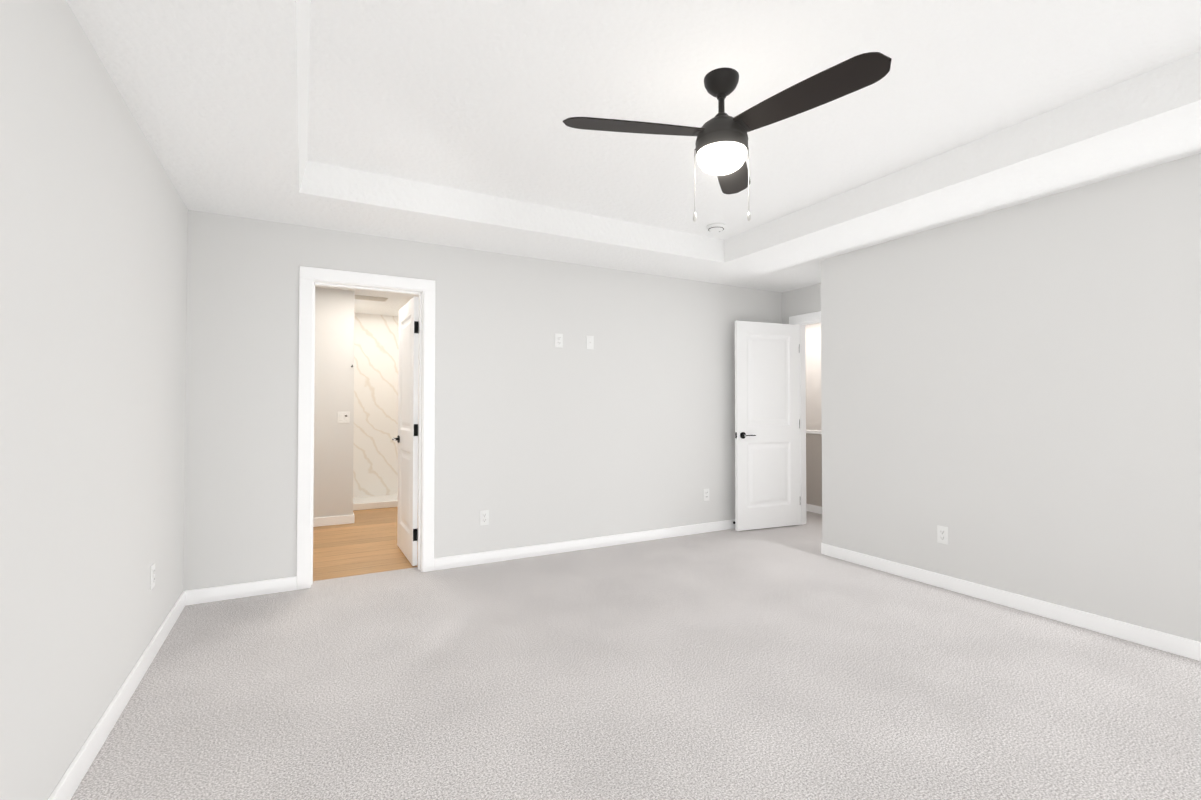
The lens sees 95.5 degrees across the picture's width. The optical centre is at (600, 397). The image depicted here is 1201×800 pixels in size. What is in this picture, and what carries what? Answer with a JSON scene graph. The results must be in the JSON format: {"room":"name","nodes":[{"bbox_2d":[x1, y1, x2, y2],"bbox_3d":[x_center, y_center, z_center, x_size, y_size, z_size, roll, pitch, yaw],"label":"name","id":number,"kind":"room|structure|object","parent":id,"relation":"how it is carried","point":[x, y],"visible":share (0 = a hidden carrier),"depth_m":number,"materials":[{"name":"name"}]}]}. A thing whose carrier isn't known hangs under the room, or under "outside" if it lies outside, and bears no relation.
{"room":"empty bedroom","nodes":[
{"label":"empty bedroom","id":0,"kind":"room"},
{"bbox_2d":[0,0,187,799],"bbox_3d":[-1.450,-0.134,1.224,0.120,2.710,5.000,1,-1,-29],"label":"wall","id":1,"kind":"structure","parent":0,"point":[93,261],"depth_m":1.72,"materials":[{"name":"white paint"}]},
{"bbox_2d":[48,590,187,799],"bbox_3d":[-1.386,1.178,1.226,0.014,0.088,4.740,1,-1,-29],"label":"baseboard","id":2,"kind":"structure","parent":1,"relation":"attached to","point":[70,781],"depth_m":2.03,"materials":[{"name":"white wood"}]},
{"bbox_2d":[150,562,154,589],"bbox_3d":[-2.140,0.851,2.608,0.009,0.115,0.070,1,-1,-29],"label":"outlet","id":3,"kind":"object","parent":1,"relation":"attached to","point":[152,575],"visible":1,"depth_m":2.59,"materials":[{"name":"white plastic"}]},
{"bbox_2d":[313,287,354,517],"bbox_3d":[-3.401,0.096,6.062,1.090,2.410,1.510,1,-1,-29],"label":"wall","id":4,"kind":"structure","parent":0,"point":[333,396],"depth_m":5.57,"materials":[{"name":"white paint"}]},
{"bbox_2d":[337,412,349,422],"bbox_3d":[-2.642,0.200,5.609,0.116,0.115,0.010,1,-1,-29],"label":"switch plate","id":5,"kind":"object","parent":4,"relation":"attached to","point":[343,417],"visible":1,"depth_m":5.61,"materials":[{"name":"white plastic"}]},
{"bbox_2d":[313,507,417,580],"bbox_3d":[-2.522,1.341,5.422,2.040,0.100,3.440,1,-1,-29],"label":"floor","id":6,"kind":"structure","parent":0,"point":[365,542],"depth_m":4.66,"materials":[{"name":"brown wood"}]},
{"bbox_2d":[353,495,397,510],"bbox_3d":[-2.669,1.275,6.830,0.918,0.078,0.730,1,-1,-29],"label":"shower base","id":7,"kind":"object","parent":6,"relation":"on","point":[374,502],"visible":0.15,"depth_m":6.50,"materials":[{"name":"white"}]},
{"bbox_2d":[353,313,418,497],"bbox_3d":[-2.692,0.110,6.893,0.950,2.410,0.730,1,-1,-29],"label":"wall","id":8,"kind":"structure","parent":0,"point":[375,445],"depth_m":7.12,"materials":[{"name":"white stone"}]},
{"bbox_2d":[183,210,781,590],"bbox_3d":[-0.287,-0.077,4.626,5.180,2.710,0.140,1,-1,-29],"label":"wall","id":9,"kind":"structure","parent":0,"point":[626,424],"depth_m":4.25,"materials":[{"name":"white paint"}]},
{"bbox_2d":[188,576,296,604],"bbox_3d":[-2.247,1.214,3.447,0.570,0.088,0.014,1,-1,-29],"label":"baseboard","id":10,"kind":"structure","parent":9,"relation":"attached to","point":[219,593],"depth_m":3.43,"materials":[{"name":"white wood"}]},
{"bbox_2d":[297,266,434,589],"bbox_3d":[-1.644,0.198,3.873,0.880,2.135,0.158,1,-1,-29],"label":"door frame","id":11,"kind":"structure","parent":9,"relation":"attached to","point":[308,276],"depth_m":3.78,"materials":[{"name":"white wood"}]},
{"bbox_2d":[392,297,418,565],"bbox_3d":[-1.562,0.251,4.407,0.148,2.022,0.717,1,-1,-29],"label":"bathroom door","id":12,"kind":"structure","parent":9,"relation":"in","point":[407,514],"depth_m":4.29,"materials":[{"name":"painted wood"},{"name":"black metal"}]},
{"bbox_2d":[480,510,488,525],"bbox_3d":[-0.892,0.920,4.194,0.070,0.115,0.009,1,-1,-29],"label":"electrical outlet","id":13,"kind":"object","parent":9,"relation":"attached to","point":[484,517],"visible":1,"depth_m":4.19,"materials":[{"name":"white plastic"}]},
{"bbox_2d":[555,333,562,347],"bbox_3d":[-0.344,-0.475,4.516,0.070,0.115,0.009,1,-1,-29],"label":"outlet","id":14,"kind":"object","parent":9,"relation":"attached to","point":[559,340],"visible":1,"depth_m":4.51,"materials":[{"name":"white plastic"}]},
{"bbox_2d":[434,519,734,570],"bbox_3d":[0.351,1.237,4.855,3.580,0.088,0.030,1,-1,-29],"label":"baseboard","id":15,"kind":"structure","parent":9,"relation":"attached to","point":[456,561],"depth_m":4.54,"materials":[{"name":"white wood"}]},
{"bbox_2d":[586,336,593,348],"bbox_3d":[-0.087,-0.473,4.653,0.070,0.115,0.014,1,-1,-29],"label":"outlet","id":16,"kind":"object","parent":9,"relation":"attached to","point":[589,342],"visible":1,"depth_m":4.65,"materials":[{"name":"white plastic"}]},
{"bbox_2d":[703,489,708,500],"bbox_3d":[1.018,0.930,5.236,0.070,0.115,0.009,1,-1,-29],"label":"electrical outlet","id":17,"kind":"object","parent":9,"relation":"attached to","point":[705,494],"visible":1,"depth_m":5.23,"materials":[{"name":"white plastic"}]},
{"bbox_2d":[66,0,1200,315],"bbox_3d":[-0.023,-1.290,4.037,5.300,0.295,8.540,1,-1,-29],"label":"ceiling","id":18,"kind":"structure","parent":0,"point":[438,122],"depth_m":2.48,"materials":[{"name":"paint"}]},
{"bbox_2d":[355,295,387,301],"bbox_3d":[-2.545,-1.101,6.037,0.340,0.017,0.180,1,-1,-29],"label":"ceiling vent","id":19,"kind":"object","parent":18,"relation":"in","point":[371,298],"visible":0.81,"depth_m":6.00,"materials":[{"name":"beige metal"}]},
{"bbox_2d":[707,223,724,231],"bbox_3d":[0.883,-1.296,4.167,0.136,0.040,0.136,1,-1,-29],"label":"smoke detector","id":20,"kind":"object","parent":18,"relation":"attached to","point":[715,227],"visible":1,"depth_m":4.13,"materials":[{"name":"white plastic"}]},
{"bbox_2d":[563,52,891,221],"bbox_3d":[0.502,-1.044,2.184,1.141,0.607,1.114,1,-1,-29],"label":"ceiling fan","id":21,"kind":"object","parent":18,"relation":"hanging from","point":[721,145],"visible":1,"depth_m":2.19,"materials":[{"name":"black metal"}]},
{"bbox_2d":[71,511,1200,799],"bbox_3d":[0.861,1.319,4.107,6.960,0.100,7.890,1,-1,-29],"label":"floor carpet","id":22,"kind":"object","parent":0,"point":[783,663],"visible":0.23,"depth_m":2.29,"materials":[{"name":"grey carpet"}]},
{"bbox_2d":[782,283,820,323],"bbox_3d":[2.222,-0.066,5.310,0.120,2.710,1.060,1,-1,-29],"label":"wall","id":23,"kind":"structure","parent":0,"point":[803,300],"depth_m":5.54,"materials":[{"name":"white paint"}]},
{"bbox_2d":[735,321,799,530],"bbox_3d":[1.652,0.268,5.428,0.768,2.022,0.170,1,-1,-29],"label":"entry door","id":24,"kind":"structure","parent":23,"relation":"in","point":[767,470],"depth_m":5.38,"materials":[{"name":"white wood"}]},
{"bbox_2d":[789,311,820,524],"bbox_3d":[2.246,0.221,5.262,0.152,2.135,0.940,1,-1,-29],"label":"door frame","id":25,"kind":"structure","parent":23,"relation":"attached to","point":[802,436],"depth_m":5.59,"materials":[{"name":"white wood"}]},
{"bbox_2d":[805,323,821,429],"bbox_3d":[3.316,0.112,6.998,0.100,2.410,5.400,1,-1,-29],"label":"wall","id":26,"kind":"structure","parent":0,"point":[813,375],"depth_m":7.55,"materials":[{"name":"white paint"}]},
{"bbox_2d":[806,430,821,513],"bbox_3d":[2.359,0.843,6.464,0.170,0.930,5.200,1,-1,-29],"label":"wall","id":27,"kind":"structure","parent":0,"point":[813,471],"depth_m":6.21,"materials":[{"name":"grey paint"}]},
{"bbox_2d":[821,153,1200,641],"bbox_3d":[2.751,-0.106,2.900,0.120,2.710,3.680,1,-1,-29],"label":"wall","id":28,"kind":"structure","parent":0,"point":[1011,398],"depth_m":3.16,"materials":[{"name":"white paint"}]},
{"bbox_2d":[937,525,947,544],"bbox_3d":[2.273,0.910,3.624,0.009,0.115,0.070,1,-1,-29],"label":"outlet","id":29,"kind":"object","parent":28,"relation":"attached to","point":[942,534],"visible":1,"depth_m":3.62,"materials":[{"name":"white plastic"}]},
{"bbox_2d":[821,543,1200,660],"bbox_3d":[2.690,1.205,2.853,0.017,0.088,3.694,1,-1,-29],"label":"baseboard","id":30,"kind":"structure","parent":28,"relation":"attached to","point":[1181,646],"depth_m":3.15,"materials":[{"name":"white wood"}]},
{"bbox_3d":[-2.555,0.087,5.482,2.260,2.410,3.540,1,-1,-29],"label":"wall","id":31,"kind":"structure","parent":0,"visible":0},
{"bbox_2d":[313,513,353,526],"bbox_3d":[-3.030,1.246,5.378,1.104,0.088,0.014,1,-1,-29],"label":"baseboard","id":32,"kind":"structure","parent":31,"relation":"attached to","point":[332,520],"depth_m":5.53,"materials":[{"name":"white wood"}]}
]}

